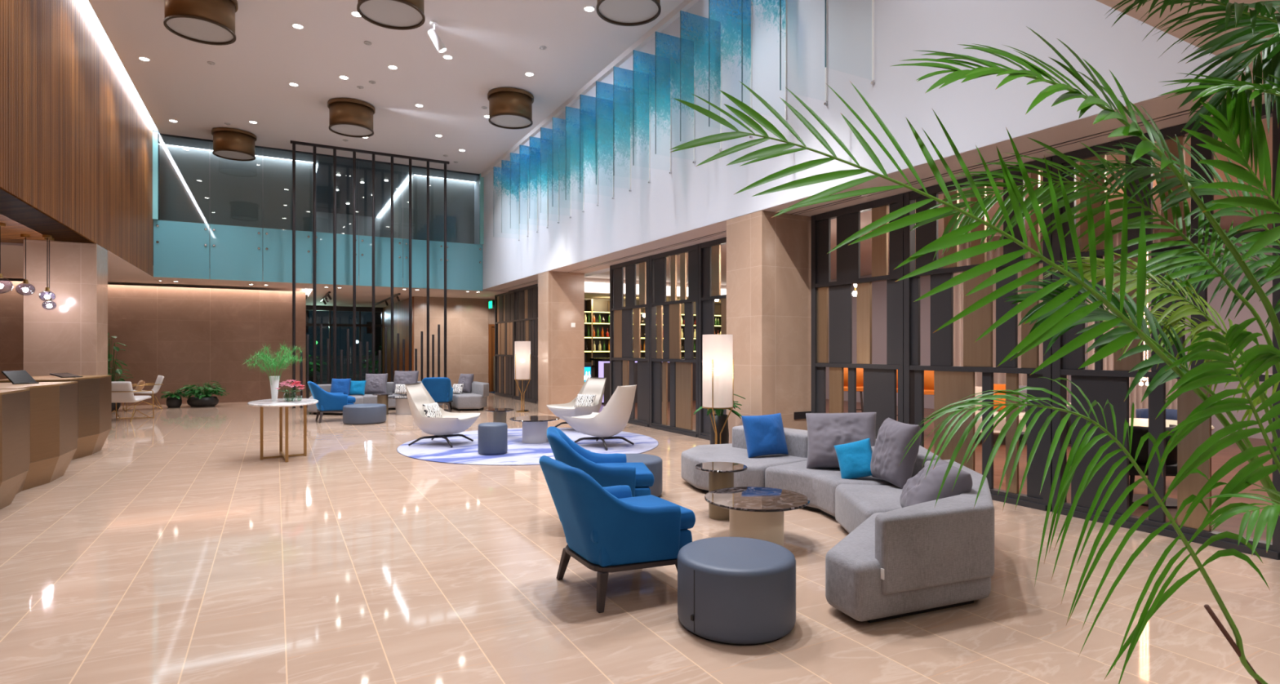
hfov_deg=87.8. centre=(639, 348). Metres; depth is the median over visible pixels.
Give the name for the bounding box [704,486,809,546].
side table
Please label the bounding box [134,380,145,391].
cushion
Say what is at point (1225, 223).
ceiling
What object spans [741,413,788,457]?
cushion
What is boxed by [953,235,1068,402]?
curtain
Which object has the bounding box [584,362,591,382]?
cooler
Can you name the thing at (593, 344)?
bottle
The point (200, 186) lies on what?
wall
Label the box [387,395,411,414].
side table
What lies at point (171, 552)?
floor
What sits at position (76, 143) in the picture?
wall
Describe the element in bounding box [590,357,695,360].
countertop
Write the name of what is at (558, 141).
sheet
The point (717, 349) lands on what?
floor lamp
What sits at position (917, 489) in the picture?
cushion
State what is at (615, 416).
lounge chair
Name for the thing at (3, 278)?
ceiling
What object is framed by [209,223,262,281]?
glass panel
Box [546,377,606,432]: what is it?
lounge chair
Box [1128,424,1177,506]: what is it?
dining chair
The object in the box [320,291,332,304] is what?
track
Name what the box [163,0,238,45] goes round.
drum light
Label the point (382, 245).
balustrade panel
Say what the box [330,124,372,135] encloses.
diffuser
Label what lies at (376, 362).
planter
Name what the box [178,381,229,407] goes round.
planter
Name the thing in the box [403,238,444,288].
balustrade panel
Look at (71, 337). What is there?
column
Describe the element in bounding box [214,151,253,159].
diffuser
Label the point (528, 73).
recessed light
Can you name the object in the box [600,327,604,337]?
bottle
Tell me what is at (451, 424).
lounge chair
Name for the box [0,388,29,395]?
countertop
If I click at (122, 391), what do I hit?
armchair
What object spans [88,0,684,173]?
ceiling
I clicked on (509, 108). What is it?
drum light
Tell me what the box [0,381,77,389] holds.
countertop
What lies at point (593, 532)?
seat cushion
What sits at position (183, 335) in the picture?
wall
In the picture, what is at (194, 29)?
diffuser
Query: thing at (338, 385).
cushion
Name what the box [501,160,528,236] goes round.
sheet
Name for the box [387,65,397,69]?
recessed light
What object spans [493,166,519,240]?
sheet
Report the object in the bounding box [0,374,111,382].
countertop
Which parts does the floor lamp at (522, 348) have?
stem, lamp shade, stem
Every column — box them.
[23,239,107,376]
[537,271,584,414]
[726,210,811,443]
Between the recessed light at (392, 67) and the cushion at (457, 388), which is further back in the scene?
the cushion at (457, 388)
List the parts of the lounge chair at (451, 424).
leg, leg, leg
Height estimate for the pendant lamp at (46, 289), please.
0.983 m
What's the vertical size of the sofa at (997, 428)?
0.820 m
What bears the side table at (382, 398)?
on the floor
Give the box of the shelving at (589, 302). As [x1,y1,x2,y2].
[584,299,720,377]
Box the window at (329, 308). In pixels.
[306,305,382,384]
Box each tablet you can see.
[1,370,39,384]
[49,373,82,377]
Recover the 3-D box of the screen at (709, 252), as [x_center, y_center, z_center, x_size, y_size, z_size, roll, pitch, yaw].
[1.427,-0.130,10.088,0.140,3.160,1.790,0,0,-29]
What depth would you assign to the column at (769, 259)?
8.46 m
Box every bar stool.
[844,367,863,413]
[896,369,897,415]
[924,370,933,418]
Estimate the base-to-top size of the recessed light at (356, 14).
0.006 m
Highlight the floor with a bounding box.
[0,388,1279,683]
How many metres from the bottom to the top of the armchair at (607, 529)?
0.805 m
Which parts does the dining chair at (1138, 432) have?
leg, seat, backrest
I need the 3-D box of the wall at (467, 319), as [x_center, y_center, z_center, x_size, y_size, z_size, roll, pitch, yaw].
[-7.840,-0.115,24.896,2.460,3.130,6.800,0,0,-29]
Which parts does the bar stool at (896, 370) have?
backrest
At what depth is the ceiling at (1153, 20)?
3.46 m
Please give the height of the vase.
0.330 m
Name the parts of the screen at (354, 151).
rail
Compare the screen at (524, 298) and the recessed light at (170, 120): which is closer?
the recessed light at (170, 120)
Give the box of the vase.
[269,376,279,400]
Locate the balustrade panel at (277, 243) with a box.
[262,227,311,283]
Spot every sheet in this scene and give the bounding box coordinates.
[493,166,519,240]
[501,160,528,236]
[519,144,548,228]
[536,156,537,232]
[540,127,571,217]
[557,141,559,223]
[579,94,613,199]
[582,122,584,212]
[595,80,631,191]
[596,112,598,206]
[613,66,650,183]
[632,49,671,173]
[655,31,695,163]
[680,10,722,151]
[708,0,752,137]
[741,0,787,122]
[779,0,827,105]
[825,0,875,84]
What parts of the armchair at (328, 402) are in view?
leg, leg, frame, seat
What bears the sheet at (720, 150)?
attached to the wall at (972, 112)
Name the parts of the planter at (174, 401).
pot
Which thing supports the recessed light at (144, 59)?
in the ceiling at (492, 44)
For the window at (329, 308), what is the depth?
26.59 m
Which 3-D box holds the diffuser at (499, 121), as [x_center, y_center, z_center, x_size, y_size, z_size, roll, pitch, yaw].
[-2.578,-4.555,13.275,0.820,0.010,0.820,0,0,-29]
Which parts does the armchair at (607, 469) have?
seat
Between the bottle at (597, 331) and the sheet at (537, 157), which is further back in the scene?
the bottle at (597, 331)
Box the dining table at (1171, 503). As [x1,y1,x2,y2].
[1128,417,1214,508]
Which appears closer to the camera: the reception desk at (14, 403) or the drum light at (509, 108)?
the reception desk at (14, 403)
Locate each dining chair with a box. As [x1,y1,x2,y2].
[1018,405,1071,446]
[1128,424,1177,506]
[1135,408,1177,420]
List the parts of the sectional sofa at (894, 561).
backrest, backrest, backrest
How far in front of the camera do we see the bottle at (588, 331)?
20.18 m
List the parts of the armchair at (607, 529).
leg, leg, frame, seat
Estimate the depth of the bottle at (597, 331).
20.38 m
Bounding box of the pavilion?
[306,310,372,355]
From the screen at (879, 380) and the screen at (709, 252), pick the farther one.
the screen at (709, 252)
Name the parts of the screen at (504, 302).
panel, bronze panel, panel, bronze panel, bronze panel, panel, panel, bronze panel, panel, bronze panel, bronze panel, bronze panel, panel, panel, panel, panel, bronze panel, panel, panel, panel, bronze panel, panel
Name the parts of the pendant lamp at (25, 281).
cord, bulb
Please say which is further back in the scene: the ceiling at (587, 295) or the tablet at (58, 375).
the ceiling at (587, 295)
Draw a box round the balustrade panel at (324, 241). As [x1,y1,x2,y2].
[315,231,358,285]
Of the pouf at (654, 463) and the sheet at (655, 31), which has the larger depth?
the sheet at (655, 31)
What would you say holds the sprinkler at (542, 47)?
attached to the ceiling at (492, 44)
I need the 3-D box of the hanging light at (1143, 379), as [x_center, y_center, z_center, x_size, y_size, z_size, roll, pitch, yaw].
[6.213,-0.789,8.200,0.044,2.363,0.042,0,0,-29]
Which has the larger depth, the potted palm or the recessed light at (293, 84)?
the recessed light at (293, 84)
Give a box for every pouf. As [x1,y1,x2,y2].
[342,403,386,424]
[478,422,507,455]
[625,453,662,497]
[677,537,795,645]
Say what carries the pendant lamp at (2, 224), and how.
hanging from the ceiling at (165, 280)
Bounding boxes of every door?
[358,238,359,274]
[488,324,494,391]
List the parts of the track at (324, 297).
rail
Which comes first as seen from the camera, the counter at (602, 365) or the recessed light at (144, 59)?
the recessed light at (144, 59)
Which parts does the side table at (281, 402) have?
leg, leg, leg, leg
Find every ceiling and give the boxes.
[0,188,508,307]
[0,277,305,291]
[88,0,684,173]
[153,129,479,217]
[584,117,1272,285]
[584,277,726,303]
[1096,0,1279,76]
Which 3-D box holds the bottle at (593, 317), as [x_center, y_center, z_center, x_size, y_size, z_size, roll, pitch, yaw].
[-1.413,-0.940,20.345,0.090,0.310,0.090,0,0,-29]
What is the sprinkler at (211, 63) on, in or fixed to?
attached to the ceiling at (492, 44)
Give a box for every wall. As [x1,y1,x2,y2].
[0,0,152,276]
[0,280,306,405]
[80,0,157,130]
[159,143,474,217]
[159,144,312,271]
[304,288,311,294]
[315,211,379,238]
[379,175,474,275]
[382,296,488,387]
[474,0,1272,289]
[488,299,494,324]
[584,281,726,296]
[826,224,1272,439]
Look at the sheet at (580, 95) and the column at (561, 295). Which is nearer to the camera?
the sheet at (580, 95)
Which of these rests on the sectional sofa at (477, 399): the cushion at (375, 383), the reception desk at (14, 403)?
the cushion at (375, 383)
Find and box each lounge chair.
[404,382,479,447]
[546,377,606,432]
[562,384,636,450]
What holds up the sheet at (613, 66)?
attached to the wall at (972, 112)
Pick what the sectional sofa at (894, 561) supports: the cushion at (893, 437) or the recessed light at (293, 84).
the cushion at (893, 437)
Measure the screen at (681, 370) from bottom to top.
3.160 m
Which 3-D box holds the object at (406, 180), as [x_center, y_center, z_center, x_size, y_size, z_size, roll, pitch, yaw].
[-10.054,-5.010,21.236,7.780,0.060,7.090,0,0,-29]
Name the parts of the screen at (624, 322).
panel, bronze panel, panel, bronze panel, panel, panel, panel, bronze panel, panel, bronze panel, panel, panel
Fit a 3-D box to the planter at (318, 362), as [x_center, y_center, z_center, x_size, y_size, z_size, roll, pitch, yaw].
[-13.723,0.838,27.609,1.378,1.224,1.341,0,0,16]
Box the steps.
[309,355,378,382]
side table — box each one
[247,398,318,462]
[372,393,393,414]
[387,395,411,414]
[484,408,514,423]
[509,415,559,443]
[695,462,747,519]
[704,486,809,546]
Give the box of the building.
[152,208,381,355]
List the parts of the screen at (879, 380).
panel, bronze panel, panel, bronze panel, panel, panel, panel, bronze panel, panel, bronze panel, panel, panel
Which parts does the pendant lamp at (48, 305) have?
cord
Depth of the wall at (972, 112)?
7.89 m
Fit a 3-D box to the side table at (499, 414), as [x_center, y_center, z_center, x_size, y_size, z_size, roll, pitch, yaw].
[-2.285,1.220,10.850,0.470,0.460,0.470,0,0,-29]
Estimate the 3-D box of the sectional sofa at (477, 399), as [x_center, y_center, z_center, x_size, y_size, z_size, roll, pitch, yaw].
[-5.665,1.140,15.717,3.924,0.620,2.225,0,0,-29]
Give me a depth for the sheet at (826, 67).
7.25 m
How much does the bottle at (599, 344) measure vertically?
0.310 m
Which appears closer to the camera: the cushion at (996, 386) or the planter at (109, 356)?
the cushion at (996, 386)
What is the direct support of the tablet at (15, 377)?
on the reception desk at (53, 406)
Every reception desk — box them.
[0,374,111,460]
[0,381,77,493]
[0,388,29,509]
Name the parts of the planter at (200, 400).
pot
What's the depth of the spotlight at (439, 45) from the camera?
10.27 m
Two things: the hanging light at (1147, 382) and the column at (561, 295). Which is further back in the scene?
the column at (561, 295)
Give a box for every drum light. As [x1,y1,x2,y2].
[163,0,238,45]
[211,127,256,160]
[327,97,375,137]
[356,0,425,30]
[487,87,533,128]
[595,0,661,26]
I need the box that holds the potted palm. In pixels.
[669,0,1279,683]
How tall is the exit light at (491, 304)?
0.260 m
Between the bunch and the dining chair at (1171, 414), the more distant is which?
the bunch
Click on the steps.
(324, 357)
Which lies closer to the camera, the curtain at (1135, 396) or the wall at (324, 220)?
the curtain at (1135, 396)
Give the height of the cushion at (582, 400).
0.252 m
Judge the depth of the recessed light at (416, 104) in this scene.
13.82 m
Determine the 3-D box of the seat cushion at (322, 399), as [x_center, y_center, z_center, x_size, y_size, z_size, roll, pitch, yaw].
[-6.141,1.019,13.425,0.685,0.138,0.526,0,0,-32]
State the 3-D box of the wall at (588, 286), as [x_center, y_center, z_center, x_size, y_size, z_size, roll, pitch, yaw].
[0.832,-1.715,19.705,7.400,0.270,0.040,0,0,-29]
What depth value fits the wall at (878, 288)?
11.28 m
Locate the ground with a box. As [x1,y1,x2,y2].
[315,380,364,383]
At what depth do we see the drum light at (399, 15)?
9.03 m
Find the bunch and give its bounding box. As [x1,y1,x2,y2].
[275,379,305,400]
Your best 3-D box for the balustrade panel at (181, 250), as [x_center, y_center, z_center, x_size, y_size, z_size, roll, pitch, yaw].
[-10.880,-3.365,15.809,1.103,3.370,0.045,0,0,-29]
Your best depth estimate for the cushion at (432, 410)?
9.99 m
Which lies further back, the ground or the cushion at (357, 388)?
the ground
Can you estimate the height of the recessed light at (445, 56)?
0.006 m
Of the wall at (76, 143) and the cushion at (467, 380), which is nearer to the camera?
the wall at (76, 143)
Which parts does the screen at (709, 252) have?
panel, panel, panel, bronze panel, bronze panel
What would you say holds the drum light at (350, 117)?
attached to the ceiling at (492, 44)
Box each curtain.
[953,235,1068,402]
[1087,229,1177,417]
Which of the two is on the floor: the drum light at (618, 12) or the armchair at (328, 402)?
the armchair at (328, 402)
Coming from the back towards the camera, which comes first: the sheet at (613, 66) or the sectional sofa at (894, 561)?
the sheet at (613, 66)
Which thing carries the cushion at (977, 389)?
on the sofa at (997, 428)
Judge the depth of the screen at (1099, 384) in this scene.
5.36 m
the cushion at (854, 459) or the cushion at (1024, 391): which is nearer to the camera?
the cushion at (854, 459)
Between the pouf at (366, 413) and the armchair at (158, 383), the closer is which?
the pouf at (366, 413)
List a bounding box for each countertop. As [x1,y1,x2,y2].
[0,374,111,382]
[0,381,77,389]
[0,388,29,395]
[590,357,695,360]
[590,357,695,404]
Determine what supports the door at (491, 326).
in the wall at (491, 312)
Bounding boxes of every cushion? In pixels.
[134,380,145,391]
[318,395,355,404]
[329,378,351,395]
[348,380,366,395]
[364,373,387,394]
[392,370,418,392]
[394,384,406,394]
[422,402,442,417]
[452,383,463,394]
[457,373,474,392]
[559,494,695,542]
[574,394,595,407]
[596,462,654,487]
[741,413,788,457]
[805,412,875,468]
[834,438,872,479]
[870,417,920,488]
[899,459,972,507]
[974,386,982,408]
[993,383,1005,410]
[1018,385,1026,411]
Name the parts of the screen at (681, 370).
panel, bronze panel, panel, bronze panel, panel, panel, bronze panel, bronze panel, bronze panel, bronze panel, panel, panel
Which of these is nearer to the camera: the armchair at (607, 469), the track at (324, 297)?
the armchair at (607, 469)
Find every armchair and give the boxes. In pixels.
[111,381,154,422]
[122,375,164,411]
[307,381,355,422]
[422,377,453,412]
[538,455,695,613]
[546,426,654,497]
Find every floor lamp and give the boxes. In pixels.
[514,341,530,412]
[702,334,733,444]
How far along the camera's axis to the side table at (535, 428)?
10.14 m
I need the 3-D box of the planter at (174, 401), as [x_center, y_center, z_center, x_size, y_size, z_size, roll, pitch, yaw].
[-11.467,1.230,16.392,0.567,0.440,0.603,0,0,21]
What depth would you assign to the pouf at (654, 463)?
6.42 m
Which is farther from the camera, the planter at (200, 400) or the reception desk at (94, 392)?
the planter at (200, 400)
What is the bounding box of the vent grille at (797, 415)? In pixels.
[793,411,811,419]
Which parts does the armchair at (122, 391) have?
arm frame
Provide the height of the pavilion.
4.400 m
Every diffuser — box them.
[166,17,233,42]
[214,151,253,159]
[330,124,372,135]
[490,115,530,127]
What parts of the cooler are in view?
door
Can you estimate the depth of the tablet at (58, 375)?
8.84 m
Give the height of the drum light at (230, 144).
0.532 m
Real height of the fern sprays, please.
0.792 m
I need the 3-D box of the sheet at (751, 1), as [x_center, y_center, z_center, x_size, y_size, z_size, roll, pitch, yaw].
[1.126,-3.528,8.248,0.656,1.744,0.028,0,0,-29]
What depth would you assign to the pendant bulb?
10.68 m
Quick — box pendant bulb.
[852,286,856,296]
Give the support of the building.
on the ground
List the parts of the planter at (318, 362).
pot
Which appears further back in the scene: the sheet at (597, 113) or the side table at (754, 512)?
the sheet at (597, 113)
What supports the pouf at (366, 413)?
on the floor
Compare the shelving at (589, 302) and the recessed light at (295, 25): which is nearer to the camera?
the recessed light at (295, 25)
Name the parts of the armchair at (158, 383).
arm frame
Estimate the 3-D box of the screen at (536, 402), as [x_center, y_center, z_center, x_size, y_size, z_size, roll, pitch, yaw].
[-2.165,-0.130,16.643,0.140,3.160,2.240,0,0,-29]
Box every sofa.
[307,381,488,414]
[680,425,994,622]
[974,402,1071,444]
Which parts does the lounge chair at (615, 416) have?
leg, leg, leg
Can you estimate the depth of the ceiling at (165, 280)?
15.98 m
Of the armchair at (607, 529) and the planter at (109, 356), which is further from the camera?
the planter at (109, 356)
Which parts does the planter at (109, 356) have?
pot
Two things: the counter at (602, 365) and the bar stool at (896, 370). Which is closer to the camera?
the bar stool at (896, 370)
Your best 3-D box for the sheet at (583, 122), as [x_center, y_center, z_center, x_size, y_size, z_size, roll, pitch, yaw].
[-1.375,-3.528,12.812,0.656,1.744,0.028,0,0,-29]
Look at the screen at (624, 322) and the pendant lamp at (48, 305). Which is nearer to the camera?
the pendant lamp at (48, 305)
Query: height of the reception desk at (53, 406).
1.067 m
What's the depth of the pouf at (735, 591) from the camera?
3.28 m
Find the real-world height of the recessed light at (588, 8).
0.006 m
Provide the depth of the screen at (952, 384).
6.60 m
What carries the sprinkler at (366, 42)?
attached to the ceiling at (492, 44)
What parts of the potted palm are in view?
frond stem, frond stem, frond stem, frond stem, frond stem, frond stem, frond stem, frond stem, frond stem, frond stem, frond stem, frond stem, frond stem, frond stem, frond stem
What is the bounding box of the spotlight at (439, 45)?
[427,20,446,53]
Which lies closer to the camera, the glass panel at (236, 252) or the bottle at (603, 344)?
the glass panel at (236, 252)
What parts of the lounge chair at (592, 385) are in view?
leg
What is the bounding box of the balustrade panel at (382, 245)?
[359,235,402,287]
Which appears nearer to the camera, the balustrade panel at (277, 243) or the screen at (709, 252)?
the screen at (709, 252)
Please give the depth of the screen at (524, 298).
18.34 m
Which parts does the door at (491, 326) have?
kick panel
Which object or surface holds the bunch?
in the vase
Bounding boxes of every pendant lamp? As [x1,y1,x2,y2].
[0,222,13,293]
[15,234,35,295]
[38,235,55,302]
[41,237,56,310]
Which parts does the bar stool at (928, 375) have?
seat, backrest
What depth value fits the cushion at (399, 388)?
15.84 m
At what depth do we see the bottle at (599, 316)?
20.39 m
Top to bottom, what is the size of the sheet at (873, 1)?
1.744 m
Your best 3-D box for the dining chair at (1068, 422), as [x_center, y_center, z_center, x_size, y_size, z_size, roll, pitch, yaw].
[4.585,1.050,7.505,0.530,0.803,0.481,0,0,-11]
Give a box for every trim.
[79,0,151,128]
[152,131,158,219]
[479,173,484,244]
[480,0,698,177]
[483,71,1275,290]
[498,93,1264,290]
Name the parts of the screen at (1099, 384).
panel, panel, bronze panel, panel, panel, bronze panel, panel, panel, panel, bronze panel, bronze panel, panel, panel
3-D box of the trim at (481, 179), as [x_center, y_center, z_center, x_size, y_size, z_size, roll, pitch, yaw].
[-4.574,-4.035,19.228,0.100,2.030,0.080,0,0,-29]
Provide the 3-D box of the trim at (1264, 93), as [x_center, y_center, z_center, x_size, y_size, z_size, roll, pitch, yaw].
[-0.404,-1.716,12.779,0.095,0.009,19.200,0,0,-29]
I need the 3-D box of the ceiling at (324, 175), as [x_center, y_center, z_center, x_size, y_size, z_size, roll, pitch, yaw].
[-10.585,-5.130,22.205,7.780,0.240,10.880,0,0,-29]
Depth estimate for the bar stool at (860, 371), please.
12.02 m
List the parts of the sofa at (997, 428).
seat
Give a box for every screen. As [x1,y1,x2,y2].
[289,140,448,408]
[494,289,513,398]
[512,284,536,403]
[535,284,537,404]
[609,256,649,427]
[649,244,698,437]
[698,236,726,439]
[811,193,903,439]
[903,156,1052,511]
[1052,101,1279,559]
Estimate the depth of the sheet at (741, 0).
7.82 m
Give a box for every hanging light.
[1142,312,1146,380]
[1145,252,1148,386]
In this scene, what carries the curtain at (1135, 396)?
hanging from the ceiling at (1225, 223)
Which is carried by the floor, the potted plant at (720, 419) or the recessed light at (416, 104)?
the potted plant at (720, 419)
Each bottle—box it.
[584,342,588,351]
[586,326,589,337]
[592,312,595,323]
[592,341,595,351]
[596,326,599,337]
[598,312,600,323]
[598,341,601,351]
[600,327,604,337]
[601,314,604,323]
[602,340,604,351]
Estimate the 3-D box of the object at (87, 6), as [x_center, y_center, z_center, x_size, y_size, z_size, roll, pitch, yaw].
[-7.176,-5.103,8.012,0.115,0.015,17.150,0,0,-29]
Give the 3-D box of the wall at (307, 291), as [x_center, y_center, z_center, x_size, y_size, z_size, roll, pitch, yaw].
[-13.890,-1.760,17.988,8.930,0.020,3.100,0,0,-29]
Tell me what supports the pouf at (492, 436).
on the rug
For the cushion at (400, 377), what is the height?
0.536 m
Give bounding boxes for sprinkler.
[207,61,215,65]
[364,40,371,44]
[538,45,546,49]
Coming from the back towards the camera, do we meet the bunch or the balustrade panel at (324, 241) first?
the balustrade panel at (324, 241)
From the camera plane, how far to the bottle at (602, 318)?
20.49 m
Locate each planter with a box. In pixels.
[107,333,133,411]
[160,389,187,408]
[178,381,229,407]
[309,354,327,382]
[358,346,381,373]
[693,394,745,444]
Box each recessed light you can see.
[137,56,150,61]
[168,119,177,122]
[288,82,298,86]
[291,23,303,29]
[338,75,348,79]
[350,11,361,17]
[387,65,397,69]
[414,103,423,106]
[442,54,453,59]
[524,71,533,75]
[583,5,595,12]
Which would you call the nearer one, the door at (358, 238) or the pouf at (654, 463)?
the pouf at (654, 463)
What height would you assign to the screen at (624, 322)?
3.160 m
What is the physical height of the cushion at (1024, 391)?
0.407 m
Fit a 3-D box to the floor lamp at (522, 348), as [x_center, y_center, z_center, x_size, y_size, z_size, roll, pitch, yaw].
[-2.709,0.640,15.333,0.385,1.620,0.372,0,0,-44]
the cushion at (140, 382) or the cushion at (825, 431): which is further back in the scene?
the cushion at (140, 382)
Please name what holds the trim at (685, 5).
attached to the wall at (972, 112)
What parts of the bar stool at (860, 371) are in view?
seat, backrest, leg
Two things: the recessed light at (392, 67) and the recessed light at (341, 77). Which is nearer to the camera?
the recessed light at (392, 67)
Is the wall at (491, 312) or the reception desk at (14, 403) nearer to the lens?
the reception desk at (14, 403)
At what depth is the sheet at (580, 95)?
11.51 m
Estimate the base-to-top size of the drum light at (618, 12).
0.532 m
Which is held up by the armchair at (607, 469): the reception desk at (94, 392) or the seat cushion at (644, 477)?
the seat cushion at (644, 477)
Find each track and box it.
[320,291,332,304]
[374,293,399,306]
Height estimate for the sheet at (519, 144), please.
1.744 m
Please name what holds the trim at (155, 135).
attached to the wall at (76, 143)
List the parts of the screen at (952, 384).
panel, panel, panel, panel, bronze panel, bronze panel, bronze panel, bronze panel, panel, panel, bronze panel, panel, bronze panel, panel, bronze panel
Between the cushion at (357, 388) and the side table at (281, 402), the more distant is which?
the cushion at (357, 388)
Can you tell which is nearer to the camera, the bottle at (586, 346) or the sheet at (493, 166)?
the sheet at (493, 166)
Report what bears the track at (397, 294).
attached to the ceiling at (165, 280)
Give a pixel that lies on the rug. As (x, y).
(464, 451)
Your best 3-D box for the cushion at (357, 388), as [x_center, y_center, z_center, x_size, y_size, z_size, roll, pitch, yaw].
[-6.624,0.918,15.603,0.368,0.333,0.193,0,0,0]
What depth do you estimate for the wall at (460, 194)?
19.82 m
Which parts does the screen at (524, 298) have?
panel, bronze panel, panel, panel, panel, panel, panel, panel, panel, panel, panel, bronze panel, panel, bronze panel, panel, bronze panel, panel, panel, panel, panel, panel, panel, panel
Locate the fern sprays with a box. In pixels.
[245,339,304,383]
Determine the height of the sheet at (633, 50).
1.744 m
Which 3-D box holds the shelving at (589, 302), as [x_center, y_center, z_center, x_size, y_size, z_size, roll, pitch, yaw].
[0.385,-0.025,21.353,5.840,2.950,0.380,0,0,-29]
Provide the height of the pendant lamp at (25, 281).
0.896 m
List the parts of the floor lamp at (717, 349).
stem, stem, lamp shade, stem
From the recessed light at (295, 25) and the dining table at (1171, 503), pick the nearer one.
the dining table at (1171, 503)
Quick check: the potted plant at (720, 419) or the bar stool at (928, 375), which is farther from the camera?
the bar stool at (928, 375)
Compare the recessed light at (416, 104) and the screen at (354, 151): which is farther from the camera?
the screen at (354, 151)
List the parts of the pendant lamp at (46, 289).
cord, bulb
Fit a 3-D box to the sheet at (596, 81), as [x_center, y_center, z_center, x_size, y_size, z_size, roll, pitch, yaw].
[-0.437,-3.528,11.101,0.656,1.744,0.028,0,0,-29]
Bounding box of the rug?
[396,427,658,465]
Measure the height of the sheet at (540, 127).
1.744 m
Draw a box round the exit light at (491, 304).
[488,300,494,309]
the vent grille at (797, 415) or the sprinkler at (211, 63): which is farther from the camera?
the sprinkler at (211, 63)
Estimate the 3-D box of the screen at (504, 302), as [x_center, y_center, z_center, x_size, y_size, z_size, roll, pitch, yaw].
[-4.076,-0.130,20.128,0.140,3.160,1.850,0,0,-29]
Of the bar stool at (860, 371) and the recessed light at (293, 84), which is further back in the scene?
the recessed light at (293, 84)

